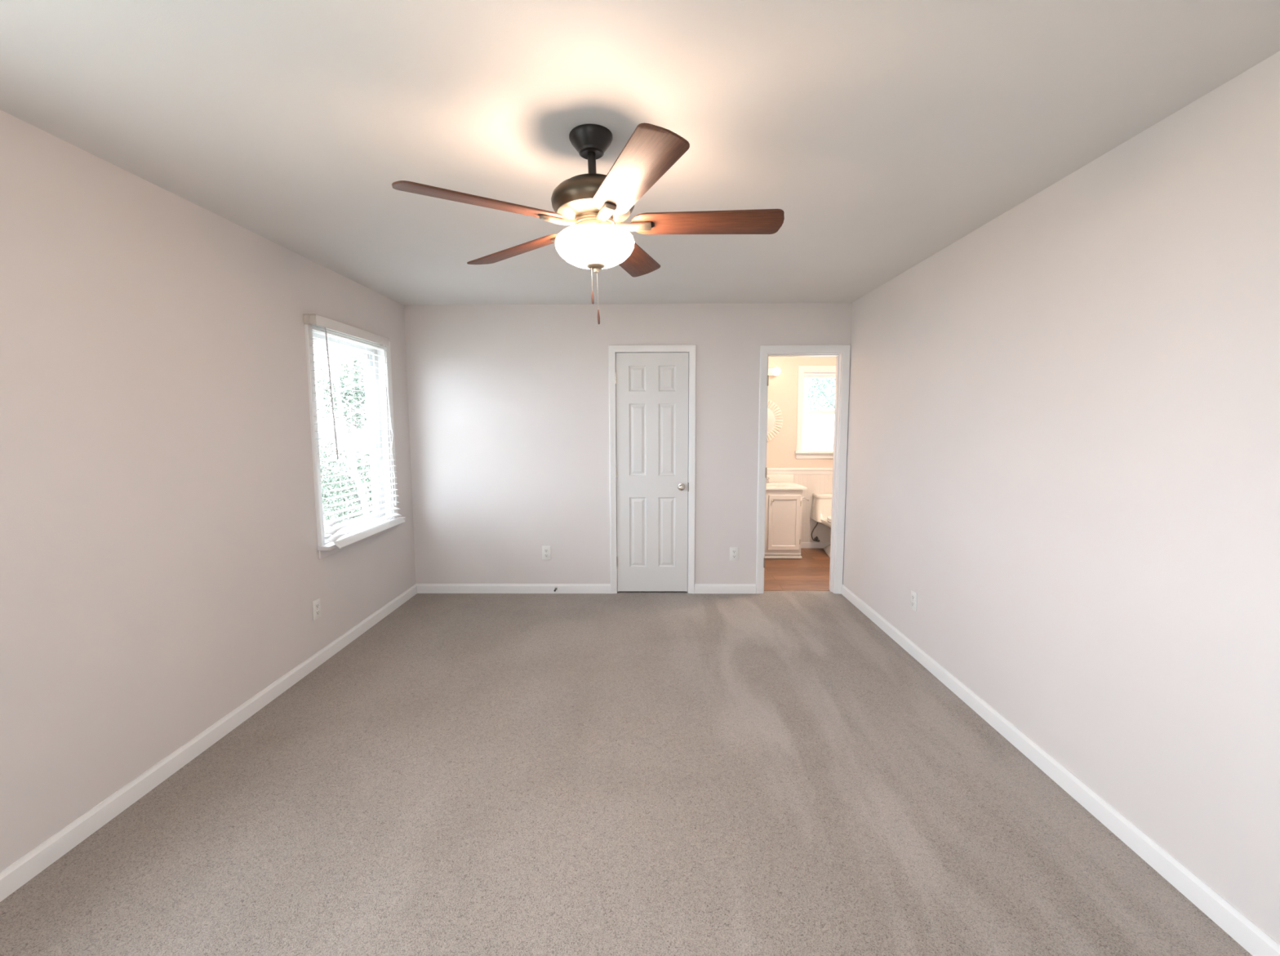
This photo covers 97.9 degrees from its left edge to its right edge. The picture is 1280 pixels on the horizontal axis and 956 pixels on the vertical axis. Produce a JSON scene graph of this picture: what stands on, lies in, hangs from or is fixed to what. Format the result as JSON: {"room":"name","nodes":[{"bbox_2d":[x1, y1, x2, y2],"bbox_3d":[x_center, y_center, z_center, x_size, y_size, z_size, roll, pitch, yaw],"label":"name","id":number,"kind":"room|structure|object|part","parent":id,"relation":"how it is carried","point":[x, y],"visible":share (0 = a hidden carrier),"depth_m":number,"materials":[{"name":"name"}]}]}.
{"room":"empty bedroom","nodes":[
{"label":"empty bedroom","id":0,"kind":"room"},
{"bbox_2d":[0,110,415,871],"bbox_3d":[-2.048,-0.014,2.945,0.150,2.490,7.391,0,6,1],"label":"wall","id":1,"kind":"structure","parent":0,"point":[162,568],"depth_m":2.21,"materials":[{"name":"paint"}]},
{"bbox_2d":[0,583,417,902],"bbox_3d":[-1.974,1.220,2.187,0.014,0.082,5.343,0,6,1],"label":"baseboard","id":2,"kind":"structure","parent":1,"relation":"attached to","point":[27,867],"depth_m":2.29,"materials":[{"name":"paint"}]},
{"bbox_2d":[312,597,321,620],"bbox_3d":[-1.962,0.797,3.385,0.009,0.119,0.074,0,6,1],"label":"electrical outlet","id":3,"kind":"object","parent":1,"relation":"attached to","point":[316,603],"visible":1,"depth_m":3.38,"materials":[{"name":"white plastic"}]},
{"bbox_2d":[304,324,406,559],"bbox_3d":[-2.009,-0.284,3.872,0.245,1.465,1.094,0,6,1],"label":"window","id":4,"kind":"structure","parent":1,"relation":"in","point":[326,548],"depth_m":4.17,"materials":[{"name":"paint"}]},
{"bbox_3d":[-2.069,-0.604,3.841,0.025,0.650,0.878,0,6,1],"label":"sash","id":5,"kind":"part","parent":4,"relation":"part of","materials":[{"name":"glass"}]},
{"bbox_3d":[-2.034,0.019,3.902,0.025,0.670,0.878,0,6,1],"label":"sash","id":6,"kind":"part","parent":4,"relation":"part of","materials":[{"name":"plastic"}]},
{"bbox_2d":[302,314,405,548],"bbox_3d":[-1.898,-0.307,3.803,0.128,1.404,0.956,0,6,1],"label":"window blind","id":7,"kind":"object","parent":4,"relation":"attached to","point":[313,319],"visible":1,"depth_m":3.71,"materials":[{"name":"beige plastic"}]},
{"bbox_3d":[-1.901,-0.261,3.576,0.117,1.344,0.001,0,6,1],"label":"ladder cord","id":8,"kind":"part","parent":7,"relation":"part of","materials":[{"name":"white fabric"}]},
{"bbox_3d":[-1.854,0.369,3.881,0.045,0.044,0.920,0,6,1],"label":"rail","id":9,"kind":"part","parent":7,"relation":"part of","materials":[{"name":"white plastic"}]},
{"bbox_3d":[-1.895,-0.307,4.044,0.117,1.344,0.001,0,6,1],"label":"ladder cord","id":10,"kind":"part","parent":7,"relation":"part of","materials":[{"name":"white fabric"}]},
{"bbox_3d":[-1.864,-0.388,4.173,0.038,1.197,0.036,0,6,1],"label":"lift cord","id":11,"kind":"part","parent":7,"relation":"part of","materials":[{"name":"white fabric"}]},
{"bbox_3d":[-1.954,0.376,3.936,0.139,0.029,1.094,0,6,1],"label":"sill","id":12,"kind":"part","parent":4,"relation":"part of","materials":[{"name":"paint"}]},
{"bbox_2d":[0,548,1252,955],"bbox_3d":[0.410,1.208,2.958,4.761,0.060,7.241,0,6,1],"label":"floor","id":13,"kind":"structure","parent":0,"point":[622,773],"depth_m":2.08,"materials":[{"name":"carpet"}]},
{"bbox_2d":[764,489,803,558],"bbox_3d":[1.371,0.478,6.221,0.769,0.750,0.518,0,6,1],"label":"bathroom vanity","id":14,"kind":"object","parent":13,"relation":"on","point":[783,527],"visible":0.38,"depth_m":5.99,"materials":[{"name":"paint"}]},
{"bbox_3d":[1.372,0.821,6.273,0.769,0.056,0.484,0,6,1],"label":"moulding","id":15,"kind":"part","parent":14,"relation":"part of","materials":[{"name":"paint"}]},
{"bbox_3d":[1.550,0.480,5.993,0.337,0.592,0.018,0,6,1],"label":"door","id":16,"kind":"part","parent":14,"relation":"part of","materials":[{"name":"paint"}]},
{"bbox_3d":[1.366,0.114,6.205,0.761,0.022,0.480,0,6,1],"label":"moulding","id":17,"kind":"part","parent":14,"relation":"part of","materials":[{"name":"paint"}]},
{"bbox_2d":[765,474,807,489],"bbox_3d":[1.383,0.098,6.203,0.804,0.223,0.524,0,6,1],"label":"countertop","id":18,"kind":"structure","parent":14,"relation":"on","point":[777,482],"depth_m":6.31,"materials":[{"name":"white stone"}]},
{"bbox_2d":[809,493,831,557],"bbox_3d":[2.216,0.533,6.128,0.486,0.652,0.728,0,6,1],"label":"toilet","id":19,"kind":"object","parent":13,"relation":"on","point":[821,505],"visible":0.37,"depth_m":6.25,"materials":[{"name":"white ceramic"}]},
{"bbox_3d":[2.217,0.353,6.306,0.486,0.247,0.337,0,6,1],"label":"tank","id":20,"kind":"part","parent":19,"relation":"part of","materials":[{"name":"white ceramic"}]},
{"bbox_3d":[2.216,0.661,6.145,0.484,0.395,0.716,0,6,1],"label":"bowl","id":21,"kind":"part","parent":19,"relation":"part of","materials":[{"name":"white ceramic"}]},
{"bbox_3d":[2.218,0.203,6.356,0.450,0.039,0.209,0,6,1],"label":"tank lid","id":22,"kind":"part","parent":19,"relation":"part of","materials":[{"name":"white ceramic"}]},
{"bbox_2d":[404,302,852,583],"bbox_3d":[0.431,-0.200,4.761,4.761,2.490,0.120,0,6,1],"label":"wall","id":23,"kind":"structure","parent":0,"point":[508,404],"depth_m":4.69,"materials":[{"name":"paint"}]},
{"bbox_2d":[416,583,610,593],"bbox_3d":[-1.101,0.958,4.827,1.692,0.082,0.014,0,6,1],"label":"baseboard","id":24,"kind":"structure","parent":23,"relation":"attached to","point":[421,588],"depth_m":4.82,"materials":[{"name":"paint"}]},
{"bbox_2d":[542,546,551,559],"bbox_3d":[-0.806,0.643,4.795,0.074,0.119,0.009,0,6,1],"label":"electrical outlet","id":25,"kind":"object","parent":23,"relation":"attached to","point":[546,550],"visible":1,"depth_m":4.79,"materials":[{"name":"white plastic"}]},
{"bbox_2d":[615,352,688,591],"bbox_3d":[0.100,-0.028,4.709,0.616,2.030,0.100,0,6,1],"label":"door","id":26,"kind":"structure","parent":23,"relation":"in","point":[652,388],"depth_m":4.72,"materials":[{"name":"paint"}]},
{"bbox_3d":[0.351,0.079,4.699,0.066,0.066,0.066,0,6,1],"label":"knob","id":27,"kind":"part","parent":26,"relation":"part of","materials":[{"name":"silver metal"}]},
{"bbox_2d":[608,344,696,593],"bbox_3d":[0.105,-0.058,4.770,0.725,2.107,0.137,0,6,1],"label":"door frame","id":28,"kind":"structure","parent":23,"relation":"attached to","point":[691,348],"depth_m":4.69,"materials":[{"name":"paint"}]},
{"bbox_2d":[694,583,755,593],"bbox_3d":[0.733,0.955,4.803,0.527,0.082,0.014,0,6,1],"label":"baseboard","id":29,"kind":"structure","parent":23,"relation":"attached to","point":[699,588],"depth_m":4.80,"materials":[{"name":"paint"}]},
{"bbox_2d":[729,546,738,560],"bbox_3d":[0.806,0.650,4.775,0.074,0.119,0.009,0,6,1],"label":"electrical outlet","id":30,"kind":"object","parent":23,"relation":"attached to","point":[734,551],"visible":1,"depth_m":4.77,"materials":[{"name":"white plastic"}]},
{"bbox_2d":[755,344,850,593],"bbox_3d":[1.367,-0.055,4.761,0.740,2.104,0.158,0,6,1],"label":"door frame","id":31,"kind":"structure","parent":23,"relation":"attached to","point":[842,352],"depth_m":4.69,"materials":[{"name":"paint"}]},
{"bbox_2d":[0,0,1279,305],"bbox_3d":[0.388,-1.317,2.785,5.031,0.120,7.391,0,6,1],"label":"ceiling","id":32,"kind":"structure","parent":0,"point":[885,134],"depth_m":1.73,"materials":[{"name":"paint"}]},
{"bbox_2d":[391,123,784,324],"bbox_3d":[-0.136,-0.860,1.974,1.246,0.637,1.180,2,6,18],"label":"ceiling fan","id":33,"kind":"object","parent":32,"relation":"hanging from","point":[597,206],"visible":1,"depth_m":1.83,"materials":[{"name":"brown wood"}]},
{"bbox_3d":[-0.477,-0.843,1.705,0.520,0.006,0.138,-5,19,-34],"label":"blade","id":34,"kind":"part","parent":33,"relation":"part of","materials":[{"name":"brown wood"}]},
{"bbox_3d":[-0.467,-0.881,2.151,0.520,0.006,0.138,2,19,37],"label":"blade","id":35,"kind":"part","parent":33,"relation":"part of","materials":[{"name":"brown wood"}]},
{"bbox_3d":[-0.155,-0.785,1.927,0.273,0.105,0.273,-2,4,1],"label":"lamp shade","id":36,"kind":"part","parent":33,"relation":"part of","materials":[{"name":"white glass"}]},
{"bbox_3d":[-0.042,-0.908,2.287,0.138,0.006,0.520,-14,1,18],"label":"blade","id":37,"kind":"part","parent":33,"relation":"part of","materials":[{"name":"brown wood"}]},
{"bbox_3d":[-0.023,-0.841,1.560,0.138,0.006,0.520,10,1,-21],"label":"blade","id":38,"kind":"part","parent":33,"relation":"part of","materials":[{"name":"brown wood"}]},
{"bbox_3d":[0.228,-0.872,1.906,0.520,0.006,0.138,0,-8,2],"label":"blade","id":39,"kind":"part","parent":33,"relation":"part of","materials":[{"name":"brown wood"}]},
{"bbox_2d":[766,355,835,467],"bbox_3d":[0.453,-0.373,6.516,4.761,2.490,0.150,0,6,1],"label":"wall","id":40,"kind":"structure","parent":0,"point":[782,388],"depth_m":6.38,"materials":[{"name":"paint"}]},
{"bbox_2d":[768,366,781,376],"bbox_3d":[1.364,-1.198,6.273,0.425,0.100,0.148,0,6,1],"label":"vanity light","id":41,"kind":"object","parent":40,"relation":"attached to","point":[774,371],"visible":0.38,"depth_m":6.23,"materials":[{"name":"white glass"}]},
{"bbox_3d":[1.529,-1.196,6.247,0.095,0.100,0.100,0,6,1],"label":"globe bulb","id":42,"kind":"part","parent":41,"relation":"part of","materials":[{"name":"white glass"}]},
{"bbox_2d":[767,399,782,441],"bbox_3d":[1.386,-0.657,6.390,0.507,0.507,0.020,0,6,1],"label":"round mirror","id":43,"kind":"object","parent":40,"relation":"attached to","point":[775,417],"visible":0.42,"depth_m":6.38,"materials":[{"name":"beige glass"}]},
{"bbox_2d":[767,408,775,433],"bbox_3d":[1.386,-0.657,6.392,0.344,0.344,0.008,0,6,1],"label":"mirror glass","id":44,"kind":"object","parent":43,"relation":"attached to","point":[771,411],"depth_m":6.39,"materials":[{"name":"white"}]},
{"bbox_2d":[766,474,793,482],"bbox_3d":[1.379,0.007,6.446,0.790,0.089,0.022,0,6,1],"label":"backsplash","id":45,"kind":"structure","parent":40,"relation":"attached to","point":[775,477],"depth_m":6.43,"materials":[{"name":"white stone"}]},
{"bbox_2d":[766,467,832,474],"bbox_3d":[1.901,-0.077,6.438,1.865,0.076,0.026,0,6,1],"label":"chair rail","id":46,"kind":"object","parent":40,"relation":"attached to","point":[769,470],"visible":0.31,"depth_m":6.43,"materials":[{"name":"paint"}]},
{"bbox_2d":[793,474,832,542],"bbox_3d":[1.902,0.389,6.493,1.865,0.870,0.008,0,6,1],"label":"wainscot","id":47,"kind":"structure","parent":40,"relation":"attached to","point":[815,483],"depth_m":6.48,"materials":[{"name":"white paint"}]},
{"bbox_2d":[811,521,820,542],"bbox_3d":[2.035,0.618,6.464,0.103,0.260,0.090,0,6,1],"label":"water supply valve","id":48,"kind":"object","parent":47,"relation":"attached to","point":[815,539],"visible":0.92,"depth_m":6.45,"materials":[{"name":"grey metal"}]},
{"bbox_2d":[795,365,835,458],"bbox_3d":[2.161,-0.754,6.444,0.753,1.054,0.215,0,6,1],"label":"window","id":49,"kind":"structure","parent":40,"relation":"in","point":[815,428],"depth_m":6.44,"materials":[{"name":"paint"}]},
{"bbox_3d":[2.162,-0.301,6.435,0.753,0.034,0.109,0,6,1],"label":"sill","id":50,"kind":"part","parent":49,"relation":"part of","materials":[{"name":"paint"}]},
{"bbox_3d":[2.162,-0.558,6.474,0.569,0.450,0.025,0,6,1],"label":"sash","id":51,"kind":"part","parent":49,"relation":"part of","materials":[{"name":"plastic"}]},
{"bbox_3d":[2.162,-0.567,6.473,0.521,0.359,0.001,0,6,1],"label":"pane","id":52,"kind":"part","parent":49,"relation":"part of","materials":[{"name":"glass"}]},
{"bbox_3d":[2.161,-0.977,6.466,0.569,0.455,0.025,0,6,1],"label":"sash","id":53,"kind":"part","parent":49,"relation":"part of","materials":[{"name":"glass"}]},
{"bbox_2d":[800,542,830,548],"bbox_3d":[1.904,0.781,6.528,1.865,0.082,0.014,0,6,1],"label":"baseboard","id":54,"kind":"structure","parent":40,"relation":"attached to","point":[803,544],"depth_m":6.52,"materials":[{"name":"paint"}]},
{"bbox_2d":[842,51,1279,943],"bbox_3d":[1.764,0.073,1.950,0.120,2.490,5.493,0,6,1],"label":"wall","id":55,"kind":"structure","parent":0,"point":[1064,432],"depth_m":1.98,"materials":[{"name":"paint"}]},
{"bbox_2d":[910,589,917,611],"bbox_3d":[1.721,0.771,3.505,0.009,0.119,0.074,0,6,1],"label":"electrical outlet","id":56,"kind":"object","parent":55,"relation":"attached to","point":[913,594],"visible":1,"depth_m":3.50,"materials":[{"name":"white plastic"}]},
{"bbox_2d":[841,584,1279,955],"bbox_3d":[1.701,1.214,2.139,0.014,0.082,5.343,0,6,1],"label":"baseboard","id":57,"kind":"structure","parent":55,"relation":"attached to","point":[1246,932],"depth_m":2.01,"materials":[{"name":"paint"}]},
{"label":"outside","id":58,"kind":"structure","parent":0,"visible":0},
{"bbox_2d":[319,448,372,528],"bbox_3d":[0.133,1.024,10.148,80.000,0.001,70.000,0,6,1],"label":"ground","id":59,"kind":"structure","parent":58,"point":[339,450],"depth_m":17.91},
{"bbox_2d":[319,440,357,512],"bbox_3d":[-7.059,-0.037,11.534,2.210,1.904,2.209,0,6,1],"label":"shrub","id":60,"kind":"object","parent":59,"relation":"on","point":[325,456],"visible":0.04,"depth_m":11.63,"materials":[{"name":"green plant"}]},
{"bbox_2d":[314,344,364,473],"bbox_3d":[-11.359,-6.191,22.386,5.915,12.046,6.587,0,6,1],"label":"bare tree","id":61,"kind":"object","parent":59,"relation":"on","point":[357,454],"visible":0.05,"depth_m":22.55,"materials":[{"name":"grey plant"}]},
{"bbox_2d":[314,353,366,430],"bbox_3d":[-6.702,-2.425,14.780,3.415,6.005,2.675,-3,6,-26],"label":"leafy tree","id":62,"kind":"object","parent":59,"relation":"on","point":[362,394],"visible":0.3,"depth_m":14.06,"materials":[{"name":"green plant"}]},
{"bbox_2d":[313,346,369,515],"bbox_3d":[-4.376,-1.300,7.793,2.454,5.126,3.292,-5,8,-42],"label":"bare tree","id":63,"kind":"object","parent":59,"relation":"on","point":[339,406],"visible":0.17,"depth_m":7.99,"materials":[{"name":"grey plant"}]},
{"bbox_2d":[317,371,366,426],"bbox_3d":[-7.999,-4.063,17.121,4.144,8.821,5.197,0,6,1],"label":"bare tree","id":64,"kind":"object","parent":59,"relation":"on","point":[331,371],"visible":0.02,"depth_m":16.76,"materials":[{"name":"grey plant"}]},
{"bbox_2d":[320,448,373,524],"bbox_3d":[-4.869,0.256,10.144,1.997,1.587,2.026,0,6,1],"label":"shrub","id":65,"kind":"object","parent":59,"relation":"on","point":[365,467],"visible":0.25,"depth_m":9.71,"materials":[{"name":"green plant"}]},
{"bbox_3d":[-4.864,0.361,10.183,1.177,1.364,1.114,0,6,1],"label":"stem","id":66,"kind":"part","parent":65,"relation":"part of","materials":[{"name":"plant"}]},
{"bbox_2d":[804,378,808,410],"bbox_3d":[2.692,-1.390,9.100,0.155,5.004,0.255,0,6,1],"label":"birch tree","id":67,"kind":"object","parent":59,"relation":"on","point":[806,385],"visible":0.07,"depth_m":9.09,"materials":[{"name":"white plant"}]},
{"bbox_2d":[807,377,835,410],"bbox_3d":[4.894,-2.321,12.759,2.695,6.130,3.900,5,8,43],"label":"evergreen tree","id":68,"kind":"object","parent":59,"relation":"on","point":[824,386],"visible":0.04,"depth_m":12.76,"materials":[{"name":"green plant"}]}
]}

